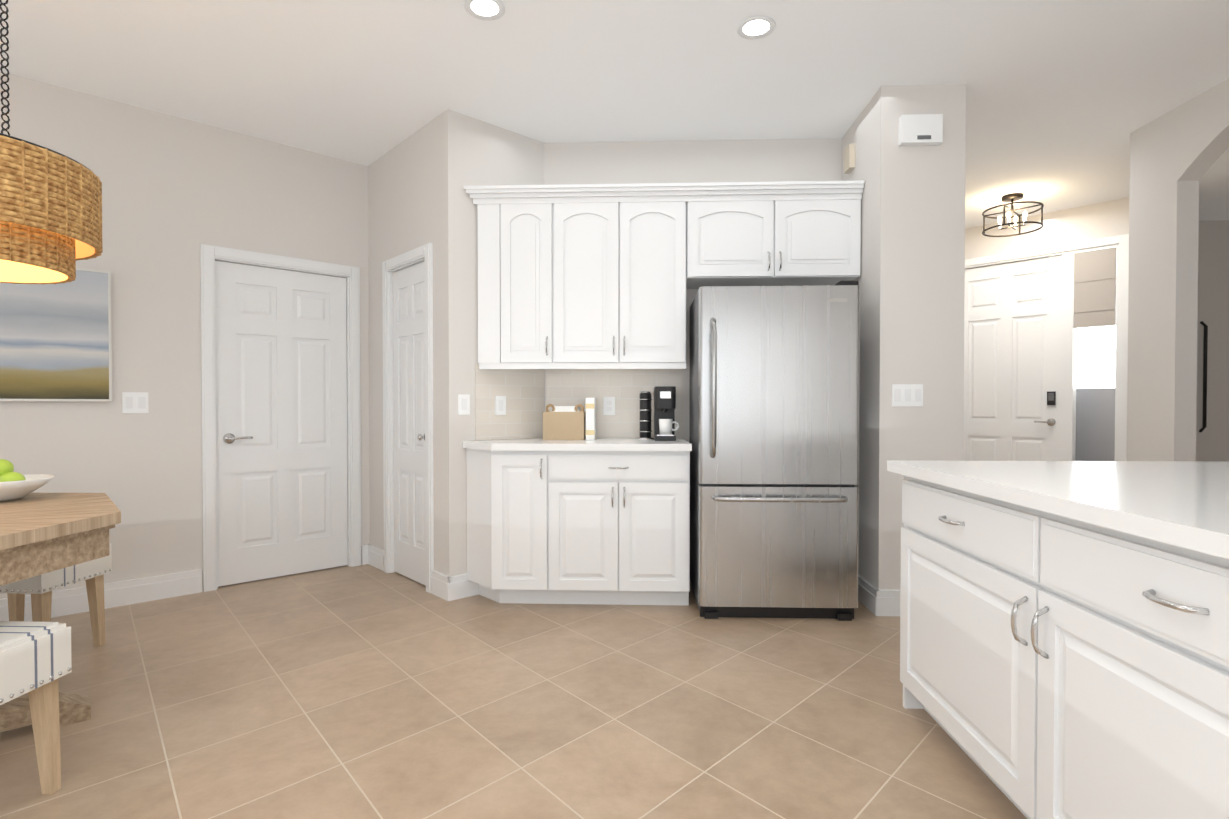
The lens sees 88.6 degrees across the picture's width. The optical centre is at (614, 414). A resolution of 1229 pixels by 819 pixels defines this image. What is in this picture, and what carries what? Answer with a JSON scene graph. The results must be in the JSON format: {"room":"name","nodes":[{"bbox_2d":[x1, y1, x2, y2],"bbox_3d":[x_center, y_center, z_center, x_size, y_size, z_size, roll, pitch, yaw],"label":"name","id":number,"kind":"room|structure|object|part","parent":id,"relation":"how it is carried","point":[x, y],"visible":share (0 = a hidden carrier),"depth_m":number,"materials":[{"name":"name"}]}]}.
{"room":"kitchen","nodes":[
{"label":"kitchen","id":0,"kind":"room"},
{"bbox_2d":[0,71,369,598],"bbox_3d":[-3.000,-0.337,3.405,3.300,2.820,0.120,-1,1,-43],"label":"wall","id":1,"kind":"structure","parent":0,"point":[177,192],"depth_m":3.66,"materials":[{"name":"white paint"}]},
{"bbox_2d":[0,268,111,401],"bbox_3d":[-3.129,-0.429,3.178,0.923,0.717,0.034,-1,1,-43],"label":"painting","id":2,"kind":"object","parent":1,"relation":"attached to","point":[55,342],"visible":0.96,"depth_m":3.33,"materials":[{"name":"fabric"}]},
{"bbox_2d":[122,392,148,412],"bbox_3d":[-2.721,-0.070,3.579,0.118,0.118,0.009,-1,1,-43],"label":"light switch","id":3,"kind":"object","parent":1,"relation":"attached to","point":[134,402],"visible":1,"depth_m":3.58,"materials":[{"name":"white plastic"}]},
{"bbox_2d":[0,544,370,621],"bbox_3d":[-2.953,1.006,3.372,3.300,0.135,0.020,-1,1,-43],"label":"baseboard","id":4,"kind":"structure","parent":1,"relation":"attached to","point":[116,594],"depth_m":3.55,"materials":[{"name":"white wood"}]},
{"bbox_2d":[200,244,360,591],"bbox_3d":[-2.177,0.017,4.155,0.944,2.092,0.144,-1,1,-43],"label":"door frame","id":5,"kind":"structure","parent":1,"relation":"attached to","point":[210,255],"depth_m":3.92,"materials":[{"name":"white wood"}]},
{"bbox_2d":[215,261,347,586],"bbox_3d":[-2.139,0.053,4.114,0.784,2.004,0.174,-1,1,-43],"label":"door","id":6,"kind":"structure","parent":1,"relation":"in","point":[281,374],"depth_m":4.11,"materials":[{"name":"white wood"}]},
{"bbox_3d":[-2.347,0.146,3.922,0.142,0.064,0.104,0,1,2],"label":"nook door handle","id":7,"kind":"part","parent":6,"relation":"part of","materials":[{"name":"silver metal"}]},
{"bbox_2d":[368,109,467,576],"bbox_3d":[-1.306,-0.346,4.092,0.120,2.820,1.170,-1,1,-43],"label":"wall","id":8,"kind":"structure","parent":0,"point":[417,193],"depth_m":3.72,"materials":[{"name":"white paint"}]},
{"bbox_2d":[382,243,433,592],"bbox_3d":[-1.283,0.018,4.054,0.144,2.092,0.689,-1,1,-43],"label":"door frame","id":9,"kind":"structure","parent":8,"relation":"attached to","point":[415,256],"depth_m":4.14,"materials":[{"name":"white wood"}]},
{"bbox_2d":[393,262,425,585],"bbox_3d":[-1.310,0.054,4.029,0.088,2.004,0.529,-1,1,-43],"label":"pantry door","id":10,"kind":"structure","parent":8,"relation":"in","point":[409,410],"depth_m":4.05,"materials":[{"name":"white wood"}]},
{"bbox_3d":[-1.182,0.137,3.866,0.053,0.044,0.044,-1,1,-43],"label":"pantry door knob","id":11,"kind":"part","parent":10,"relation":"part of","materials":[{"name":"silver metal"}]},
{"bbox_2d":[368,545,450,600],"bbox_3d":[-1.352,0.997,4.057,0.020,0.135,1.186,-1,1,-43],"label":"baseboard","id":12,"kind":"structure","parent":8,"relation":"attached to","point":[439,584],"depth_m":3.75,"materials":[{"name":"white wood"}]},
{"bbox_2d":[458,394,469,414],"bbox_3d":[-0.880,-0.061,3.687,0.075,0.118,0.009,-1,1,-43],"label":"light switch","id":13,"kind":"object","parent":8,"relation":"attached to","point":[463,404],"visible":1,"depth_m":3.68,"materials":[{"name":"white plastic"}]},
{"bbox_2d":[467,116,544,440],"bbox_3d":[-0.700,-0.344,3.938,0.562,2.820,0.120,-1,1,-43],"label":"wall","id":14,"kind":"structure","parent":0,"point":[496,155],"depth_m":3.76,"materials":[{"name":"white paint"}]},
{"bbox_2d":[448,573,478,600],"bbox_3d":[-0.850,1.001,3.722,0.296,0.135,0.020,-1,1,-43],"label":"baseboard","id":15,"kind":"structure","parent":14,"relation":"attached to","point":[460,586],"depth_m":3.67,"materials":[{"name":"white wood"}]},
{"bbox_2d":[475,364,543,440],"bbox_3d":[-0.642,-0.078,3.908,0.500,0.457,0.006,-1,1,-43],"label":"backsplash","id":16,"kind":"structure","parent":14,"relation":"attached to","point":[522,390],"depth_m":3.90,"materials":[{"name":"tile"}]},
{"bbox_2d":[495,396,505,414],"bbox_3d":[-0.695,-0.057,3.847,0.075,0.118,0.009,-1,1,-43],"label":"light switch","id":17,"kind":"object","parent":16,"relation":"attached to","point":[500,405],"visible":1,"depth_m":3.84,"materials":[{"name":"white plastic"}]},
{"bbox_2d":[0,564,1026,818],"bbox_3d":[1.922,1.115,2.139,12.830,0.050,10.200,0,1,2],"label":"floor","id":18,"kind":"structure","parent":0,"point":[356,692],"depth_m":2.27,"materials":[{"name":"tile"}]},
{"bbox_2d":[0,621,71,794],"bbox_3d":[-1.839,0.850,1.700,0.477,0.490,0.336,0,1,2],"label":"bench","id":19,"kind":"object","parent":18,"relation":"on","point":[35,661],"visible":1,"depth_m":1.80,"materials":[{"name":"fabric"}]},
{"bbox_2d":[0,543,111,645],"bbox_3d":[-2.621,0.836,2.817,0.477,0.490,0.356,0,1,2],"label":"bench","id":20,"kind":"object","parent":18,"relation":"on","point":[41,587],"visible":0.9,"depth_m":2.85,"materials":[{"name":"fabric"}]},
{"bbox_2d":[0,492,120,731],"bbox_3d":[-2.404,0.710,1.821,1.500,0.768,1.500,0,1,2],"label":"dining table","id":21,"kind":"object","parent":18,"relation":"on","point":[42,533],"visible":0.86,"depth_m":2.00,"materials":[{"name":"brown wood"}]},
{"bbox_2d":[0,459,54,500],"bbox_3d":[-2.278,0.238,2.333,0.310,0.151,0.310,0,1,2],"label":"fruit bowl","id":22,"kind":"object","parent":21,"relation":"on","point":[15,485],"visible":1,"depth_m":2.31,"materials":[{"name":"white ceramic"}]},
{"bbox_2d":[466,448,493,600],"bbox_3d":[-0.765,0.630,3.797,0.202,0.876,0.614,0,1,2],"label":"base cabinet","id":23,"kind":"object","parent":18,"relation":"on","point":[479,463],"depth_m":3.59,"materials":[{"name":"white wood"}]},
{"bbox_2d":[494,451,549,603],"bbox_3d":[-0.510,0.630,3.787,0.309,0.876,0.614,0,1,2],"label":"base cabinet","id":24,"kind":"object","parent":18,"relation":"on","point":[521,497],"depth_m":3.48,"materials":[{"name":"white wood"}]},
{"bbox_2d":[540,451,689,605],"bbox_3d":[0.014,0.631,3.747,0.820,0.876,0.652,0,1,2],"label":"base cabinet","id":25,"kind":"object","parent":18,"relation":"on","point":[562,531],"depth_m":3.46,"materials":[{"name":"white wood"}]},
{"bbox_2d":[463,438,691,450],"bbox_3d":[-0.226,0.173,3.758,1.317,0.039,0.641,0,1,2],"label":"countertop","id":26,"kind":"structure","parent":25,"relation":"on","point":[606,444],"depth_m":3.45,"materials":[{"name":"white stone"}]},
{"bbox_2d":[543,404,585,439],"bbox_3d":[-0.307,0.041,3.889,0.250,0.218,0.150,0,1,2],"label":"basket","id":27,"kind":"object","parent":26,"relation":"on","point":[564,422],"visible":0.98,"depth_m":3.82,"materials":[{"name":"beige"}]},
{"bbox_2d":[586,398,595,439],"bbox_3d":[-0.145,0.023,3.892,0.054,0.255,0.171,0,1,2],"label":"book","id":28,"kind":"object","parent":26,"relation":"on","point":[590,418],"visible":1,"depth_m":3.81,"materials":[{"name":"white paper"}]},
{"bbox_2d":[637,391,653,439],"bbox_3d":[0.189,0.004,3.854,0.100,0.294,0.100,0,1,2],"label":"tower","id":29,"kind":"object","parent":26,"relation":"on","point":[645,410],"visible":1,"depth_m":3.82,"materials":[{"name":"black plastic"}]},
{"bbox_2d":[654,386,675,440],"bbox_3d":[0.304,-0.009,3.829,0.122,0.320,0.281,0,1,2],"label":"coffee maker","id":30,"kind":"object","parent":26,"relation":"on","point":[664,402],"visible":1,"depth_m":3.69,"materials":[{"name":"black plastic"}]},
{"bbox_2d":[659,419,678,433],"bbox_3d":[0.325,0.069,3.754,0.121,0.090,0.082,0,1,2],"label":"mug","id":31,"kind":"object","parent":30,"relation":"on","point":[665,426],"visible":1,"depth_m":3.72,"materials":[{"name":"white ceramic"}]},
{"bbox_3d":[-0.166,0.375,3.446,0.484,0.270,0.041,0,1,2],"label":"base cabinet handle","id":32,"kind":"part","parent":25,"relation":"part of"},
{"bbox_2d":[689,281,859,620],"bbox_3d":[0.869,0.186,3.595,0.826,1.768,0.788,0,1,2],"label":"fridge","id":33,"kind":"object","parent":18,"relation":"on","point":[843,614],"depth_m":3.27,"materials":[{"name":"grey metal"}]},
{"bbox_3d":[0.858,0.167,3.303,0.826,1.670,0.072,0,1,2],"label":"fridge door","id":34,"kind":"part","parent":33,"relation":"part of","materials":[{"name":"silver metal"}]},
{"bbox_3d":[0.852,-0.031,3.236,0.708,0.952,0.074,0,1,2],"label":"fridge handle","id":35,"kind":"part","parent":33,"relation":"part of","materials":[{"name":"silver metal"}]},
{"bbox_2d":[900,475,1228,818],"bbox_3d":[1.631,0.668,0.933,1.338,0.875,2.780,0,1,2],"label":"kitchen island","id":36,"kind":"object","parent":18,"relation":"on","point":[1115,705],"depth_m":1.42,"materials":[{"name":"white wood"}]},
{"bbox_2d":[887,460,1228,558],"bbox_3d":[1.650,0.210,0.926,1.360,0.039,2.840,0,1,2],"label":"island countertop","id":37,"kind":"structure","parent":36,"relation":"on","point":[1184,504],"depth_m":1.56,"materials":[{"name":"white stone"}]},
{"bbox_3d":[0.984,0.456,0.974,0.042,0.254,2.029,0,1,2],"label":"kitchen island handle","id":38,"kind":"part","parent":36,"relation":"part of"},
{"bbox_2d":[0,0,1228,228],"bbox_3d":[1.922,-1.755,2.101,12.830,0.050,10.200,0,1,2],"label":"ceiling","id":39,"kind":"structure","parent":0,"point":[1064,98],"depth_m":3.17,"materials":[{"name":"white paint"}]},
{"bbox_2d":[0,0,102,284],"bbox_3d":[-2.032,-1.093,1.956,0.679,1.269,0.679,0,1,2],"label":"rattan pendant light","id":40,"kind":"object","parent":39,"relation":"hanging from","point":[50,216],"visible":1,"depth_m":1.94,"materials":[{"name":"rattan weave"},{"name":"black metal"}]},
{"bbox_2d":[464,0,504,20],"bbox_3d":[-0.552,-1.732,2.679,0.171,0.008,0.171,0,1,-4],"label":"recessed light","id":41,"kind":"object","parent":39,"relation":"in","point":[489,10],"depth_m":2.69,"materials":[{"name":"white"}]},
{"bbox_2d":[737,16,775,39],"bbox_3d":[0.635,-1.734,2.822,0.171,0.008,0.171,0,1,-4],"label":"recessed light","id":42,"kind":"object","parent":39,"relation":"in","point":[755,27],"depth_m":2.82,"materials":[{"name":"white plastic"}]},
{"bbox_2d":[982,193,1043,236],"bbox_3d":[3.216,-1.631,5.094,0.424,0.275,0.424,0,1,2],"label":"ceiling light","id":43,"kind":"object","parent":39,"relation":"attached to","point":[1012,197],"visible":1,"depth_m":5.06,"materials":[{"name":"brown metal"}]},
{"bbox_2d":[544,138,841,441],"bbox_3d":[0.497,-0.347,4.107,1.895,2.820,0.120,0,1,2],"label":"wall","id":44,"kind":"structure","parent":0,"point":[747,160],"depth_m":4.03,"materials":[{"name":"white paint"}]},
{"bbox_2d":[476,196,555,367],"bbox_3d":[-0.578,-0.786,3.893,0.445,0.955,0.369,0,1,2],"label":"upper cabinet","id":45,"kind":"object","parent":44,"relation":"attached to","point":[517,234],"depth_m":3.71,"materials":[{"name":"white wood"}]},
{"bbox_2d":[546,369,682,437],"bbox_3d":[0.000,-0.081,4.066,0.885,0.457,0.006,0,1,2],"label":"backsplash","id":46,"kind":"structure","parent":44,"relation":"attached to","point":[575,387],"depth_m":4.06,"materials":[{"name":"tile"}]},
{"bbox_2d":[603,397,614,414],"bbox_3d":[-0.034,-0.058,4.060,0.075,0.118,0.008,0,1,2],"label":"outlet","id":47,"kind":"object","parent":46,"relation":"attached to","point":[608,405],"visible":1,"depth_m":4.06,"materials":[{"name":"white plastic"}]},
{"bbox_2d":[556,196,687,367],"bbox_3d":[0.035,-0.786,3.868,0.783,0.955,0.369,0,1,2],"label":"upper cabinet","id":48,"kind":"object","parent":44,"relation":"attached to","point":[588,276],"depth_m":3.69,"materials":[{"name":"white wood"}]},
{"bbox_2d":[688,192,862,288],"bbox_3d":[0.929,-1.033,3.830,0.998,0.460,0.369,0,1,2],"label":"upper cabinet","id":49,"kind":"object","parent":44,"relation":"attached to","point":[741,238],"depth_m":3.65,"materials":[{"name":"white wood"}]},
{"bbox_2d":[842,84,965,589],"bbox_3d":[1.706,-0.360,5.140,0.440,2.820,3.580,0,1,2],"label":"wall","id":50,"kind":"structure","parent":0,"point":[911,281],"depth_m":3.35,"materials":[{"name":"white paint"}]},
{"bbox_2d":[844,144,854,173],"bbox_3d":[1.416,-1.542,3.795,0.034,0.140,0.100,0,1,2],"label":"door chime","id":51,"kind":"object","parent":50,"relation":"attached to","point":[849,158],"visible":1,"depth_m":3.76,"materials":[{"name":"beige plastic"}]},
{"bbox_2d":[858,575,878,615],"bbox_3d":[1.418,1.002,3.695,0.020,0.135,0.666,0,1,2],"label":"baseboard","id":52,"kind":"structure","parent":50,"relation":"attached to","point":[867,594],"depth_m":3.49,"materials":[{"name":"white"}]},
{"bbox_2d":[877,590,899,615],"bbox_3d":[1.627,1.006,3.360,0.456,0.135,0.020,0,1,2],"label":"baseboard","id":53,"kind":"structure","parent":50,"relation":"attached to","point":[888,602],"depth_m":3.36,"materials":[{"name":"white wood"}]},
{"bbox_2d":[892,384,922,405],"bbox_3d":[1.561,-0.105,3.353,0.160,0.118,0.009,0,1,2],"label":"light switch","id":54,"kind":"object","parent":50,"relation":"attached to","point":[907,394],"visible":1,"depth_m":3.35,"materials":[{"name":"white plastic"}]},
{"bbox_2d":[898,114,942,145],"bbox_3d":[1.610,-1.499,3.314,0.210,0.145,0.046,0,1,2],"label":"box","id":55,"kind":"object","parent":50,"relation":"attached to","point":[920,129],"visible":1,"depth_m":3.29,"materials":[{"name":"white plastic"}]},
{"bbox_2d":[965,197,1128,259],"bbox_3d":[3.479,-0.372,5.998,0.120,2.820,2.560,-1,1,-43],"label":"wall","id":56,"kind":"structure","parent":0,"point":[1093,221],"depth_m":5.49,"materials":[{"name":"white paint"}]},
{"bbox_2d":[963,255,1061,460],"bbox_3d":[3.587,-0.181,5.791,0.174,2.425,0.858,-1,1,-43],"label":"front door","id":57,"kind":"structure","parent":56,"relation":"in","point":[1012,340],"depth_m":5.77,"materials":[{"name":"white wood"}]},
{"bbox_3d":[3.802,-0.055,5.559,0.143,0.302,0.104,0,1,2],"label":"front door handle","id":58,"kind":"part","parent":57,"relation":"part of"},
{"bbox_2d":[965,234,1128,460],"bbox_3d":[3.753,-0.218,5.690,0.138,2.520,1.398,-1,1,-43],"label":"door frame","id":59,"kind":"structure","parent":56,"relation":"attached to","point":[1120,243],"depth_m":5.42,"materials":[{"name":"white wood"}]},
{"bbox_2d":[1074,247,1116,327],"bbox_3d":[4.039,-1.062,5.298,0.036,0.640,0.282,-1,1,-43],"label":"blind","id":60,"kind":"object","parent":56,"relation":"attached to","point":[1094,288],"visible":0.96,"depth_m":5.28,"materials":[{"name":"grey fabric"}]},
{"bbox_2d":[1127,78,1228,460],"bbox_3d":[3.139,-0.300,0.606,0.120,2.820,6.670,0,1,2],"label":"wall","id":61,"kind":"structure","parent":0,"point":[1176,153],"depth_m":3.64,"materials":[{"name":"white paint"}]},
{"bbox_2d":[1196,220,1228,461],"bbox_3d":[6.411,-0.369,5.805,3.550,2.820,0.120,0,1,2],"label":"wall","id":62,"kind":"structure","parent":0,"point":[1212,441],"depth_m":5.78,"materials":[{"name":"white paint"}]},
{"bbox_2d":[1199,321,1207,431],"bbox_3d":[5.384,-0.348,5.761,0.028,1.021,0.067,0,1,2],"label":"door pull","id":63,"kind":"object","parent":62,"relation":"attached to","point":[1205,351],"visible":0.98,"depth_m":5.73,"materials":[{"name":"black metal"}]},
{"label":"outside","id":64,"kind":"structure","parent":0,"visible":0},
{"bbox_2d":[1075,262,1116,460],"bbox_3d":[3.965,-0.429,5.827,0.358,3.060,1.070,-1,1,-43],"label":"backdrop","id":65,"kind":"structure","parent":64,"point":[1095,387],"depth_m":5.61,"materials":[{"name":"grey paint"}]}
]}

